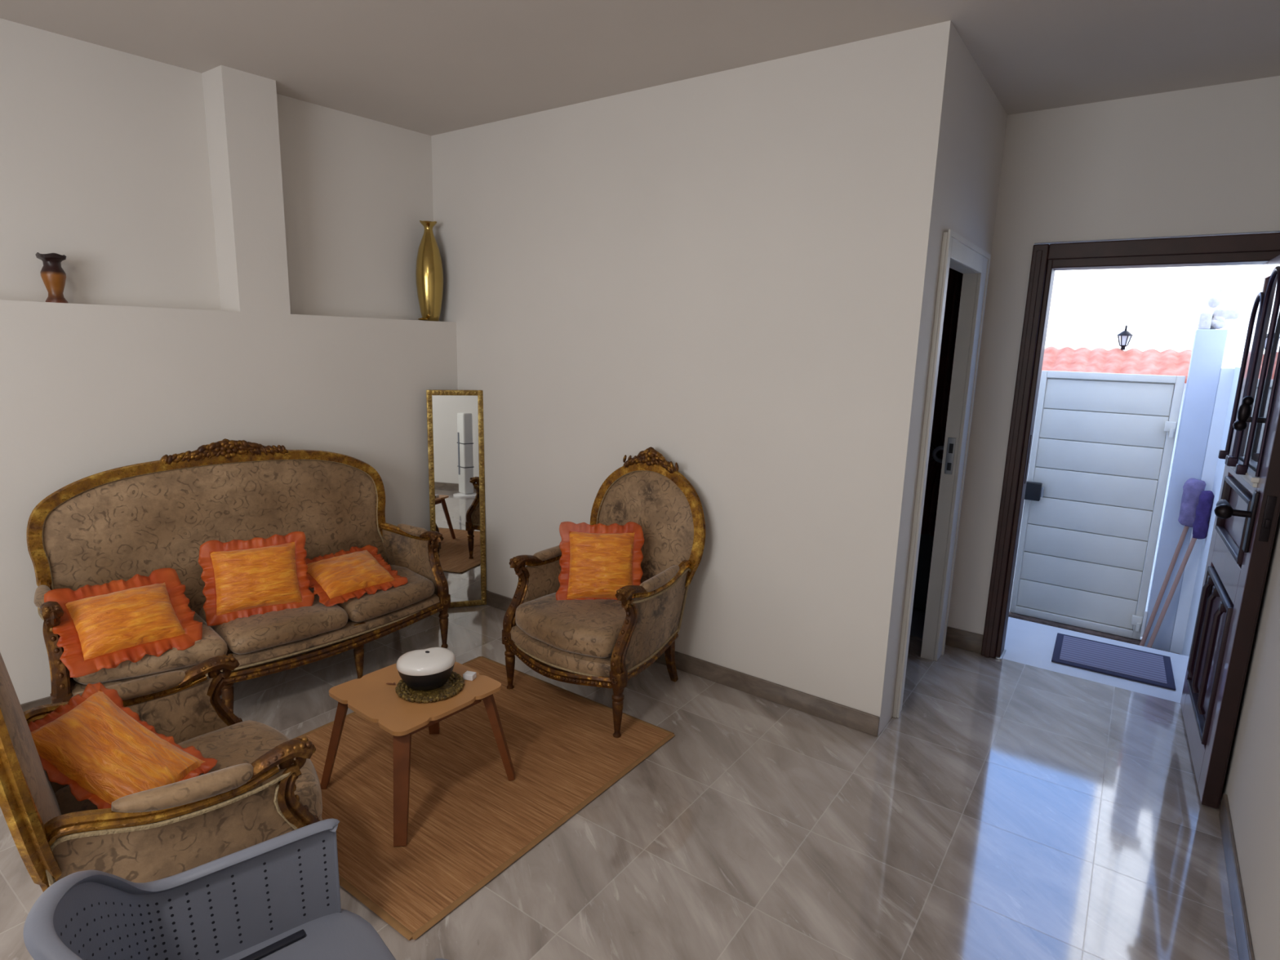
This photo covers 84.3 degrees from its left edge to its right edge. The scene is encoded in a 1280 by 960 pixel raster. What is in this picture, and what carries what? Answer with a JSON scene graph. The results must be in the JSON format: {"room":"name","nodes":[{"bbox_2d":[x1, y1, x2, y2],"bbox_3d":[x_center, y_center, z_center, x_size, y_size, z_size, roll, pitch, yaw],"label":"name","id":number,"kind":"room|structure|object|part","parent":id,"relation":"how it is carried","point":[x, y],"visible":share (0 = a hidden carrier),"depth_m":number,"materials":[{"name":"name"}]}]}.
{"room":"traditional dwelling","nodes":[
{"label":"traditional dwelling","id":0,"kind":"room"},
{"bbox_2d":[0,17,457,704],"bbox_3d":[-3.306,-0.440,3.038,2.000,2.824,4.700,9,13,35],"label":"wall","id":1,"kind":"structure","parent":0,"point":[240,263],"depth_m":3.27,"materials":[{"name":"paint"}]},
{"bbox_2d":[20,696,51,711],"bbox_3d":[-2.703,1.007,2.841,0.012,0.092,4.708,11,14,40],"label":"baseboard","id":2,"kind":"structure","parent":1,"relation":"attached to","point":[46,700],"depth_m":2.99,"materials":[{"name":"beige tile"}]},
{"bbox_2d":[35,252,67,302],"bbox_3d":[-2.424,-0.833,2.922,0.089,0.199,0.089,9,13,35],"label":"clay vase","id":3,"kind":"object","parent":1,"relation":"on","point":[53,276],"visible":0.97,"depth_m":2.90,"materials":[{"name":"brown ceramic"}]},
{"bbox_2d":[417,317,428,320],"bbox_3d":[-1.283,-0.952,4.183,0.061,0.016,0.060,9,13,35],"label":"dish","id":4,"kind":"object","parent":1,"relation":"on","point":[420,318],"visible":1,"depth_m":4.16,"materials":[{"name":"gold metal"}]},
{"bbox_2d":[415,220,443,321],"bbox_3d":[-1.256,-1.242,4.219,0.160,0.578,0.160,9,13,35],"label":"vase","id":5,"kind":"object","parent":1,"relation":"on","point":[428,268],"visible":0.96,"depth_m":4.17,"materials":[{"name":"gold metal"}]},
{"bbox_2d":[0,604,1239,959],"bbox_3d":[-1.253,1.270,2.942,6.300,0.380,6.865,9,13,35],"label":"floor","id":6,"kind":"structure","parent":0,"point":[1009,810],"depth_m":2.47,"materials":[{"name":"tile"}]},
{"bbox_2d":[0,653,322,892],"bbox_3d":[-1.243,0.706,1.842,0.716,1.155,0.718,-9,15,-44],"label":"armchair","id":7,"kind":"object","parent":6,"relation":"on","point":[264,784],"visible":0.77,"depth_m":1.64,"materials":[{"name":"brown fabric"}]},
{"bbox_3d":[-1.440,0.655,1.633,0.136,0.750,0.605,-9,15,-44],"label":"backrest","id":8,"kind":"part","parent":7,"relation":"part of","materials":[{"name":"brown fabric"}]},
{"bbox_3d":[-1.449,0.636,1.620,0.130,0.799,0.696,-9,15,-44],"label":"frame","id":9,"kind":"part","parent":7,"relation":"part of","materials":[{"name":"gold metal"}]},
{"bbox_3d":[-1.495,0.620,2.017,0.054,0.072,0.458,11,14,40],"label":"arm rail","id":10,"kind":"part","parent":7,"relation":"part of","materials":[{"name":"brown wood"}]},
{"bbox_2d":[28,682,217,808],"bbox_3d":[-1.339,0.693,1.817,0.351,0.247,0.267,3,11,6],"label":"throw pillow","id":11,"kind":"object","parent":7,"relation":"on","point":[94,744],"visible":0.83,"depth_m":1.79,"materials":[{"name":"orange fabric"}]},
{"bbox_3d":[-1.458,0.789,2.077,0.071,0.366,0.527,10,14,37],"label":"panel","id":12,"kind":"part","parent":7,"relation":"part of","materials":[{"name":"brown fabric"}]},
{"bbox_3d":[-1.060,0.717,1.581,0.458,0.072,0.054,-7,14,-39],"label":"arm rail","id":13,"kind":"part","parent":7,"relation":"part of","materials":[{"name":"gold metal"}]},
{"bbox_3d":[-1.026,0.887,1.639,0.526,0.353,0.058,-6,13,-35],"label":"gimp trim","id":14,"kind":"part","parent":7,"relation":"part of","materials":[{"name":"beige fabric"}]},
{"bbox_3d":[-1.036,0.883,1.656,0.527,0.366,0.071,-6,14,-36],"label":"panel","id":15,"kind":"part","parent":7,"relation":"part of","materials":[{"name":"brown fabric"}]},
{"bbox_2d":[54,720,322,820],"bbox_3d":[-1.206,0.867,1.915,0.578,0.137,0.579,-9,15,-44],"label":"seat cushion","id":16,"kind":"object","parent":7,"relation":"on","point":[232,743],"depth_m":2.06,"materials":[{"name":"brown fabric"}]},
{"bbox_3d":[-1.308,0.752,2.256,0.134,0.320,0.062,-9,15,-44],"label":"arm post","id":17,"kind":"part","parent":7,"relation":"part of","materials":[{"name":"brown wood"}]},
{"bbox_3d":[-0.850,0.854,1.799,0.134,0.320,0.062,-9,15,-44],"label":"arm post","id":18,"kind":"part","parent":7,"relation":"part of","materials":[{"name":"brown wood"}]},
{"bbox_2d":[22,817,448,959],"bbox_3d":[-0.667,1.000,1.231,0.533,0.834,0.584,-9,15,-43],"label":"armchair","id":19,"kind":"object","parent":6,"relation":"on","point":[277,898],"visible":1,"depth_m":1.39,"materials":[{"name":"grey plastic"}]},
{"bbox_3d":[-0.644,0.998,1.253,0.470,0.047,0.476,-9,15,-43],"label":"seat","id":20,"kind":"part","parent":19,"relation":"part of","materials":[{"name":"grey plastic"}]},
{"bbox_2d":[26,438,450,710],"bbox_3d":[-1.712,0.413,3.264,0.624,1.166,1.659,12,15,43],"label":"sofa","id":21,"kind":"object","parent":6,"relation":"on","point":[124,522],"visible":0.82,"depth_m":3.20,"materials":[{"name":"brown fabric"}]},
{"bbox_3d":[-2.314,0.636,2.760,0.030,0.347,0.402,-8,14,-40],"label":"gimp trim","id":22,"kind":"part","parent":21,"relation":"part of","materials":[{"name":"beige fabric"}]},
{"bbox_3d":[-2.327,0.462,2.764,0.050,0.082,0.307,-8,15,-41],"label":"arm rail","id":23,"kind":"part","parent":21,"relation":"part of","materials":[{"name":"gold metal"}]},
{"bbox_3d":[-2.184,0.654,2.642,0.146,0.318,0.065,12,15,43],"label":"arm post","id":24,"kind":"part","parent":21,"relation":"part of","materials":[{"name":"brown wood"}]},
{"bbox_3d":[-2.168,0.947,2.670,0.060,0.305,0.058,12,15,43],"label":"leg","id":25,"kind":"part","parent":21,"relation":"part of","materials":[{"name":"brown wood"}]},
{"bbox_2d":[44,568,202,677],"bbox_3d":[-2.032,0.551,2.802,0.314,0.267,0.468,11,14,39],"label":"throw pillow","id":26,"kind":"object","parent":21,"relation":"on","point":[107,625],"visible":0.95,"depth_m":2.76,"materials":[{"name":"orange fabric"}]},
{"bbox_2d":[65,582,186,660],"bbox_3d":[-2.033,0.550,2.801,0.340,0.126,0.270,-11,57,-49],"label":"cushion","id":27,"kind":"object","parent":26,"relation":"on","point":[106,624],"depth_m":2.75,"materials":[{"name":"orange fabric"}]},
{"bbox_2d":[68,610,227,684],"bbox_3d":[-2.060,0.686,2.933,0.513,0.111,0.502,12,15,43],"label":"seat cushion","id":28,"kind":"object","parent":21,"relation":"on","point":[213,642],"depth_m":2.81,"materials":[{"name":"brown fabric"}]},
{"bbox_3d":[-1.914,0.269,3.413,0.086,0.814,1.576,12,15,43],"label":"frame","id":29,"kind":"part","parent":21,"relation":"part of","materials":[{"name":"gold metal"}]},
{"bbox_3d":[-1.900,0.292,3.407,0.048,0.775,1.502,12,15,43],"label":"gimp trim","id":30,"kind":"part","parent":21,"relation":"part of","materials":[{"name":"beige fabric"}]},
{"bbox_3d":[-1.902,0.294,3.409,0.093,0.769,1.491,12,15,43],"label":"backrest","id":31,"kind":"part","parent":21,"relation":"part of","materials":[{"name":"brown fabric"}]},
{"bbox_3d":[-1.748,0.896,2.998,0.060,0.305,0.058,12,15,43],"label":"leg","id":32,"kind":"part","parent":21,"relation":"part of","materials":[{"name":"brown wood"}]},
{"bbox_2d":[198,531,314,626],"bbox_3d":[-1.730,0.438,3.198,0.442,0.348,0.177,-5,13,-33],"label":"throw pillow","id":33,"kind":"object","parent":21,"relation":"on","point":[255,575],"visible":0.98,"depth_m":3.16,"materials":[{"name":"orange fabric"}]},
{"bbox_2d":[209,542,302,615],"bbox_3d":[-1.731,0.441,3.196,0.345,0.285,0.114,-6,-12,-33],"label":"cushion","id":34,"kind":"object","parent":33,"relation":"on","point":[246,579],"depth_m":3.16,"materials":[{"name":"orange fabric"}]},
{"bbox_2d":[199,586,347,654],"bbox_3d":[-1.697,0.628,3.284,0.539,0.113,0.502,12,15,43],"label":"seat cushion","id":35,"kind":"object","parent":21,"relation":"on","point":[272,633],"depth_m":3.11,"materials":[{"name":"brown fabric"}]},
{"bbox_3d":[-1.553,0.754,3.164,0.133,0.009,1.540,12,15,43],"label":"gimp trim","id":36,"kind":"part","parent":21,"relation":"part of","materials":[{"name":"beige fabric"}]},
{"bbox_3d":[-1.557,0.780,3.171,0.160,0.068,1.571,12,15,43],"label":"seat rail","id":37,"kind":"part","parent":21,"relation":"part of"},
{"bbox_2d":[304,544,407,606],"bbox_3d":[-1.441,0.464,3.512,0.338,0.163,0.461,9,13,35],"label":"throw pillow","id":38,"kind":"object","parent":21,"relation":"on","point":[339,577],"visible":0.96,"depth_m":3.46,"materials":[{"name":"orange fabric"}]},
{"bbox_2d":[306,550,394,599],"bbox_3d":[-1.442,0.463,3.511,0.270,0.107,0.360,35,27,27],"label":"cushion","id":39,"kind":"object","parent":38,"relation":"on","point":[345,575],"depth_m":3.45,"materials":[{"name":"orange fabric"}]},
{"bbox_3d":[-1.351,0.830,3.401,0.060,0.305,0.058,12,15,43],"label":"leg","id":40,"kind":"part","parent":21,"relation":"part of","materials":[{"name":"brown wood"}]},
{"bbox_2d":[311,564,434,622],"bbox_3d":[-1.352,0.567,3.653,0.513,0.112,0.502,12,15,43],"label":"seat cushion","id":41,"kind":"object","parent":21,"relation":"on","point":[418,593],"depth_m":3.52,"materials":[{"name":"brown fabric"}]},
{"bbox_3d":[-1.262,0.282,3.858,0.339,0.082,0.086,6,12,20],"label":"arm rail","id":42,"kind":"part","parent":21,"relation":"part of","materials":[{"name":"gold metal"}]},
{"bbox_3d":[-1.223,0.452,3.874,0.419,0.361,0.114,7,12,26],"label":"panel","id":43,"kind":"part","parent":21,"relation":"part of","materials":[{"name":"brown fabric"}]},
{"bbox_3d":[-1.075,0.468,3.770,0.146,0.318,0.065,12,15,43],"label":"arm post","id":44,"kind":"part","parent":21,"relation":"part of","materials":[{"name":"brown wood"}]},
{"bbox_3d":[-1.054,0.761,3.803,0.060,0.305,0.058,12,15,43],"label":"leg","id":45,"kind":"part","parent":21,"relation":"part of","materials":[{"name":"brown wood"}]},
{"bbox_2d":[426,389,486,607],"bbox_3d":[-1.113,0.129,4.309,0.327,1.345,0.059,-2,11,-18],"label":"floor mirror","id":46,"kind":"object","parent":6,"relation":"on","point":[455,418],"visible":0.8,"depth_m":4.29,"materials":[{"name":"gold glass"}]},
{"bbox_2d":[292,656,675,940],"bbox_3d":[-0.736,1.105,2.846,1.228,0.009,1.354,9,13,35],"label":"rug","id":47,"kind":"object","parent":6,"relation":"on","point":[468,823],"visible":0.61,"depth_m":2.64,"materials":[{"name":"wicker"}]},
{"bbox_2d":[320,662,515,846],"bbox_3d":[-0.824,0.948,2.623,0.528,0.386,0.528,10,14,37],"label":"side table","id":48,"kind":"object","parent":47,"relation":"on","point":[370,696],"visible":0.8,"depth_m":2.49,"materials":[{"name":"brown wood"}]},
{"bbox_3d":[-1.114,0.951,2.588,0.120,0.376,0.054,0,11,-7],"label":"leg","id":49,"kind":"part","parent":48,"relation":"part of","materials":[{"name":"brown wood"}]},
{"bbox_3d":[-0.789,1.009,2.339,0.054,0.376,0.120,0,11,-7],"label":"leg","id":50,"kind":"part","parent":48,"relation":"part of","materials":[{"name":"brown wood"}]},
{"bbox_2d":[395,671,464,703],"bbox_3d":[-0.766,0.752,2.586,0.242,0.016,0.244,9,13,35],"label":"coaster","id":51,"kind":"object","parent":48,"relation":"on","point":[455,683],"visible":0.71,"depth_m":2.54,"materials":[{"name":"brown wicker"}]},
{"bbox_2d":[395,646,455,690],"bbox_3d":[-0.777,0.687,2.571,0.207,0.120,0.168,-2,12,-20],"label":"humidifier","id":52,"kind":"object","parent":51,"relation":"on","point":[428,668],"visible":1,"depth_m":2.52,"materials":[{"name":"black plastic"}]},
{"bbox_3d":[-0.776,0.654,2.564,0.207,0.049,0.168,-2,12,-20],"label":"lid","id":53,"kind":"part","parent":52,"relation":"part of","materials":[{"name":"white plastic"}]},
{"bbox_2d":[397,663,454,690],"bbox_3d":[-0.777,0.706,2.574,0.202,0.079,0.164,-2,12,-20],"label":"bowl","id":54,"kind":"object","parent":52,"relation":"on","point":[424,679],"depth_m":2.51,"materials":[{"name":"black plastic"}]},
{"bbox_3d":[-0.859,0.897,2.910,0.054,0.376,0.120,0,11,-7],"label":"leg","id":55,"kind":"part","parent":48,"relation":"part of","materials":[{"name":"brown wood"}]},
{"bbox_2d":[462,671,476,680],"bbox_3d":[-0.641,0.737,2.662,0.040,0.022,0.032,5,11,15],"label":"card","id":56,"kind":"object","parent":48,"relation":"on","point":[468,675],"visible":0.93,"depth_m":2.65,"materials":[{"name":"white paper"}]},
{"bbox_3d":[-0.533,0.954,2.660,0.120,0.376,0.054,0,11,-7],"label":"leg","id":57,"kind":"part","parent":48,"relation":"part of","materials":[{"name":"brown wood"}]},
{"bbox_2d":[502,446,705,737],"bbox_3d":[-0.170,0.450,3.326,0.718,1.155,0.778,10,14,36],"label":"armchair","id":58,"kind":"object","parent":47,"relation":"on","point":[606,643],"visible":0.88,"depth_m":3.29,"materials":[{"name":"brown fabric"}]},
{"bbox_3d":[-0.621,0.857,3.370,0.058,0.305,0.060,10,14,36],"label":"leg","id":59,"kind":"part","parent":58,"relation":"part of","materials":[{"name":"brown wood"}]},
{"bbox_3d":[-0.589,0.564,3.342,0.062,0.320,0.146,10,14,36],"label":"arm post","id":60,"kind":"part","parent":58,"relation":"part of","materials":[{"name":"brown wood"}]},
{"bbox_3d":[-0.413,0.539,3.529,0.071,0.366,0.572,12,15,43],"label":"panel","id":61,"kind":"part","parent":58,"relation":"part of","materials":[{"name":"brown fabric"}]},
{"bbox_3d":[-0.384,0.358,3.544,0.054,0.072,0.497,11,14,40],"label":"arm rail","id":62,"kind":"part","parent":58,"relation":"part of","materials":[{"name":"brown wood"}]},
{"bbox_3d":[-0.385,0.797,3.116,0.615,0.009,0.076,10,14,36],"label":"gimp trim","id":63,"kind":"part","parent":58,"relation":"part of","materials":[{"name":"beige fabric"}]},
{"bbox_3d":[-0.384,0.823,3.124,0.633,0.068,0.102,10,14,36],"label":"seat rail","id":64,"kind":"part","parent":58,"relation":"part of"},
{"bbox_2d":[515,592,626,657],"bbox_3d":[-0.213,0.627,3.308,0.579,0.137,0.629,10,14,36],"label":"seat cushion","id":65,"kind":"object","parent":58,"relation":"on","point":[563,628],"depth_m":3.10,"materials":[{"name":"brown fabric"}]},
{"bbox_2d":[555,521,644,599],"bbox_3d":[-0.186,0.404,3.351,0.412,0.384,0.199,1,11,-2],"label":"throw pillow","id":66,"kind":"object","parent":58,"relation":"on","point":[596,561],"visible":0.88,"depth_m":3.33,"materials":[{"name":"orange fabric"}]},
{"bbox_2d":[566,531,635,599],"bbox_3d":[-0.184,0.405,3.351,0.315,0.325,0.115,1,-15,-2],"label":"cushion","id":67,"kind":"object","parent":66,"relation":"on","point":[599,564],"depth_m":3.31,"materials":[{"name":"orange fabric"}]},
{"bbox_3d":[-0.095,0.947,2.982,0.058,0.305,0.060,10,14,36],"label":"leg","id":68,"kind":"part","parent":58,"relation":"part of","materials":[{"name":"brown wood"}]},
{"bbox_3d":[-0.066,0.653,2.957,0.062,0.320,0.146,10,14,36],"label":"arm post","id":69,"kind":"part","parent":58,"relation":"part of","materials":[{"name":"brown wood"}]},
{"bbox_3d":[0.013,0.325,3.544,0.616,0.756,0.107,10,14,36],"label":"gimp trim","id":70,"kind":"part","parent":58,"relation":"part of","materials":[{"name":"beige fabric"}]},
{"bbox_3d":[0.015,0.327,3.548,0.605,0.750,0.148,10,14,36],"label":"backrest","id":71,"kind":"part","parent":58,"relation":"part of","materials":[{"name":"brown fabric"}]},
{"bbox_3d":[0.025,0.304,3.556,0.696,0.799,0.142,10,14,36],"label":"frame","id":72,"kind":"part","parent":58,"relation":"part of","materials":[{"name":"gold metal"}]},
{"bbox_3d":[0.049,0.799,3.212,0.035,0.063,0.540,7,12,27],"label":"seat rail","id":73,"kind":"part","parent":58,"relation":"part of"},
{"bbox_3d":[0.067,0.622,3.174,0.071,0.366,0.572,8,13,29],"label":"panel","id":74,"kind":"part","parent":58,"relation":"part of","materials":[{"name":"brown fabric"}]},
{"bbox_3d":[0.086,0.624,3.167,0.058,0.353,0.571,8,12,28],"label":"gimp trim","id":75,"kind":"part","parent":58,"relation":"part of","materials":[{"name":"brown fabric"}]},
{"bbox_3d":[0.112,0.443,3.177,0.054,0.072,0.497,9,13,32],"label":"arm rail","id":76,"kind":"part","parent":58,"relation":"part of","materials":[{"name":"gold metal"}]},
{"bbox_3d":[0.154,0.861,3.486,0.041,0.307,0.092,10,14,36],"label":"leg","id":77,"kind":"part","parent":58,"relation":"part of","materials":[{"name":"brown wood"}]},
{"bbox_2d":[1051,632,1175,690],"bbox_3d":[2.616,0.993,3.922,0.550,0.012,0.470,9,13,33],"label":"doormat","id":78,"kind":"object","parent":6,"relation":"on","point":[1140,666],"visible":1,"depth_m":3.89,"materials":[{"name":"fabric"}]},
{"bbox_2d":[0,0,1279,135],"bbox_3d":[-2.211,-1.483,0.837,6.400,0.120,9.736,9,13,35],"label":"ceiling","id":79,"kind":"structure","parent":0,"point":[427,67],"depth_m":2.79,"materials":[{"name":"paint"}]},
{"bbox_2d":[431,20,1007,735],"bbox_3d":[-0.556,-0.682,4.703,4.912,2.824,1.236,9,13,35],"label":"wall partition","id":80,"kind":"structure","parent":0,"point":[732,275],"depth_m":3.23,"materials":[{"name":"paint"}]},
{"bbox_2d":[486,590,879,737],"bbox_3d":[-0.065,0.891,3.837,2.712,0.092,0.012,9,13,35],"label":"baseboard","id":81,"kind":"structure","parent":80,"relation":"attached to","point":[846,716],"depth_m":3.35,"materials":[{"name":"beige tile"}]},
{"bbox_2d":[892,229,991,717],"bbox_3d":[1.432,-0.024,3.413,0.093,2.135,0.895,9,13,35],"label":"door frame","id":82,"kind":"structure","parent":80,"relation":"in","point":[958,254],"depth_m":3.55,"materials":[{"name":"white paint"}]},
{"bbox_3d":[1.603,-0.124,3.652,0.038,0.190,0.007,9,13,35],"label":"strike plate","id":83,"kind":"part","parent":82,"relation":"part of","materials":[{"name":"metal"}]},
{"bbox_2d":[910,608,925,638],"bbox_3d":[1.034,-0.597,4.500,2.150,3.024,2.460,9,13,35],"label":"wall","id":84,"kind":"structure","parent":0,"point":[917,615],"depth_m":4.37,"materials":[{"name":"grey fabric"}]},
{"bbox_2d":[912,533,933,610],"bbox_3d":[1.682,0.492,4.774,0.880,0.580,0.365,9,13,35],"label":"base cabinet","id":85,"kind":"object","parent":84,"relation":"on","point":[926,545],"visible":0.02,"depth_m":4.48,"materials":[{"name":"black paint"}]},
{"bbox_2d":[920,267,963,536],"bbox_3d":[1.585,-0.567,4.253,0.773,1.770,0.075,9,13,35],"label":"doorway","id":86,"kind":"object","parent":84,"relation":"hanging from","point":[952,303],"visible":0.13,"depth_m":4.14,"materials":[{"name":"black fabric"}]},
{"bbox_2d":[947,75,1279,635],"bbox_3d":[1.968,-0.886,3.697,10.100,3.750,0.150,9,13,35],"label":"wall","id":87,"kind":"structure","parent":0,"point":[1204,161],"depth_m":3.37,"materials":[{"name":"paint"}]},
{"bbox_2d":[945,626,983,653],"bbox_3d":[1.835,0.906,4.001,0.193,0.110,0.012,9,13,35],"label":"baseboard","id":88,"kind":"structure","parent":87,"relation":"attached to","point":[955,637],"depth_m":4.00,"materials":[{"name":"beige tile"}]},
{"bbox_2d":[981,232,1279,660],"bbox_3d":[2.372,-0.043,3.506,0.990,2.190,0.158,9,13,35],"label":"door frame","id":89,"kind":"structure","parent":87,"relation":"in","point":[1253,248],"depth_m":3.56,"materials":[{"name":"brown wood"}]},
{"bbox_2d":[1180,254,1279,808],"bbox_3d":[2.361,0.143,2.854,0.165,2.048,0.952,9,13,32],"label":"door leaf","id":90,"kind":"structure","parent":89,"relation":"attached to","point":[1246,511],"depth_m":2.68,"materials":[{"name":"brown paint"}]},
{"bbox_3d":[2.375,0.707,2.950,0.028,0.560,0.650,9,13,32],"label":"moulding","id":91,"kind":"part","parent":90,"relation":"part of","materials":[{"name":"brown wood"}]},
{"bbox_3d":[2.399,0.710,2.935,0.028,0.590,0.680,9,13,32],"label":"panel","id":92,"kind":"part","parent":90,"relation":"part of","materials":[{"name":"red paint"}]},
{"bbox_3d":[2.392,0.147,2.842,0.028,0.240,0.650,9,13,32],"label":"moulding","id":93,"kind":"part","parent":90,"relation":"part of","materials":[{"name":"wood"}]},
{"bbox_3d":[2.163,0.133,2.590,0.113,0.220,0.171,9,13,32],"label":"door handle","id":94,"kind":"part","parent":90,"relation":"part of","materials":[{"name":"black metal"}]},
{"bbox_3d":[2.415,0.151,2.827,0.028,0.270,0.680,9,13,32],"label":"panel","id":95,"kind":"part","parent":90,"relation":"part of","materials":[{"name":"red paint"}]},
{"bbox_3d":[2.392,-0.039,2.810,0.036,0.038,0.700,9,13,32],"label":"glazing sill","id":96,"kind":"part","parent":90,"relation":"part of","materials":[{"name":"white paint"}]},
{"bbox_3d":[2.426,-0.417,2.721,0.008,0.755,0.680,9,13,32],"label":"glass pane","id":97,"kind":"part","parent":90,"relation":"part of","materials":[{"name":"clear glass"}]},
{"bbox_3d":[2.158,0.133,2.429,0.024,0.160,0.007,9,13,32],"label":"lock plate","id":98,"kind":"part","parent":90,"relation":"part of","materials":[{"name":"black metal"}]},
{"bbox_2d":[1169,367,1240,656],"bbox_3d":[3.433,0.362,4.103,0.287,1.991,1.864,9,13,35],"label":"wall","id":99,"kind":"structure","parent":0,"point":[1213,469],"depth_m":4.65,"materials":[{"name":"white paint"}]},
{"bbox_2d":[1220,511,1279,959],"bbox_3d":[1.116,0.141,0.695,0.200,2.824,5.936,9,13,35],"label":"wall","id":100,"kind":"structure","parent":0,"point":[1251,784],"depth_m":2.18,"materials":[{"name":"paint"}]},
{"bbox_2d":[1218,793,1254,959],"bbox_3d":[0.703,1.536,0.617,0.012,0.092,4.946,9,13,35],"label":"baseboard","id":101,"kind":"structure","parent":100,"relation":"attached to","point":[1245,948],"depth_m":2.17,"materials":[{"name":"beige tile"}]},
{"bbox_3d":[3.252,1.230,5.151,1.900,0.120,1.935,9,13,35],"label":"floor","id":102,"kind":"structure","parent":0,"visible":0},
{"bbox_2d":[1008,611,1141,645],"bbox_3d":[3.257,1.119,5.332,0.873,0.030,0.090,9,13,35],"label":"threshold","id":103,"kind":"object","parent":102,"relation":"on","point":[1064,626],"visible":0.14,"depth_m":5.29,"materials":[{"name":"grey stone"}]},
{"bbox_2d":[1011,379,1186,614],"bbox_3d":[3.604,0.164,5.758,1.100,2.000,0.260,9,13,35],"label":"wall","id":104,"kind":"structure","parent":102,"relation":"on","point":[1184,385],"depth_m":5.34,"materials":[{"name":"white paint"}]},
{"bbox_2d":[1040,346,1191,382],"bbox_3d":[3.697,-0.931,5.633,1.100,0.242,0.800,9,13,35],"label":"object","id":105,"kind":"object","parent":104,"relation":"on","point":[1132,361],"visible":0.74,"depth_m":5.42,"materials":[{"name":"ceramic"}]},
{"bbox_2d":[1116,325,1133,350],"bbox_3d":[3.793,-1.115,5.532,0.113,0.191,0.113,9,13,35],"label":"lantern","id":106,"kind":"object","parent":105,"relation":"on","point":[1124,337],"visible":1,"depth_m":5.51,"materials":[{"name":"black metal"}]},
{"bbox_3d":[3.792,-1.092,5.536,0.084,0.071,0.072,9,13,35],"label":"glass","id":107,"kind":"part","parent":106,"relation":"part of","materials":[{"name":"glass"}]},
{"bbox_2d":[1139,478,1204,646],"bbox_3d":[3.619,0.604,4.817,0.212,1.261,0.098,9,13,35],"label":"mop","id":108,"kind":"object","parent":102,"relation":"on","point":[1193,487],"visible":0.81,"depth_m":4.71,"materials":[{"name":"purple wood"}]},
{"bbox_2d":[1146,490,1214,648],"bbox_3d":[3.578,0.653,4.702,0.232,1.206,0.093,9,13,35],"label":"mop","id":109,"kind":"object","parent":102,"relation":"on","point":[1205,502],"visible":0.98,"depth_m":4.59,"materials":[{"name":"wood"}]},
{"bbox_2d":[1144,328,1227,651],"bbox_3d":[3.743,0.101,4.878,0.160,2.228,0.210,9,13,35],"label":"gate post","id":110,"kind":"object","parent":102,"relation":"on","point":[1209,344],"visible":0.67,"depth_m":4.75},
{"bbox_2d":[1008,370,1185,639],"bbox_3d":[3.282,0.174,5.151,0.881,1.885,0.110,9,13,35],"label":"gate","id":111,"kind":"object","parent":110,"relation":"attached to","point":[1091,496],"visible":0.98,"depth_m":5.15,"materials":[{"name":"white metal"}]},
{"bbox_2d":[1197,295,1239,328],"bbox_3d":[3.792,-1.094,4.624,0.196,0.217,0.170,9,13,35],"label":"rubble","id":112,"kind":"object","parent":110,"relation":"on","point":[1215,320],"visible":0.98,"depth_m":4.60,"materials":[{"name":"white stone"}]},
{"bbox_2d":[1204,264,1262,313],"bbox_3d":[4.109,-0.648,4.977,0.353,3.681,0.068,11,15,41],"label":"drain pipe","id":113,"kind":"object","parent":102,"relation":"on","point":[1218,272],"visible":0.17,"depth_m":4.90,"materials":[{"name":"white plastic"}]},
{"label":"outside","id":114,"kind":"structure","parent":0,"visible":0},
{"bbox_3d":[3.798,0.527,9.025,15.000,0.100,5.100,9,13,35],"label":"street","id":115,"kind":"object","parent":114,"visible":0},
{"bbox_2d":[1044,264,1262,368],"bbox_3d":[4.842,-3.451,8.705,14.000,7.950,2.300,9,13,35],"label":"sky","id":116,"kind":"structure","parent":115,"relation":"on","point":[1162,308],"depth_m":7.30,"materials":[{"name":"white"}]}
]}

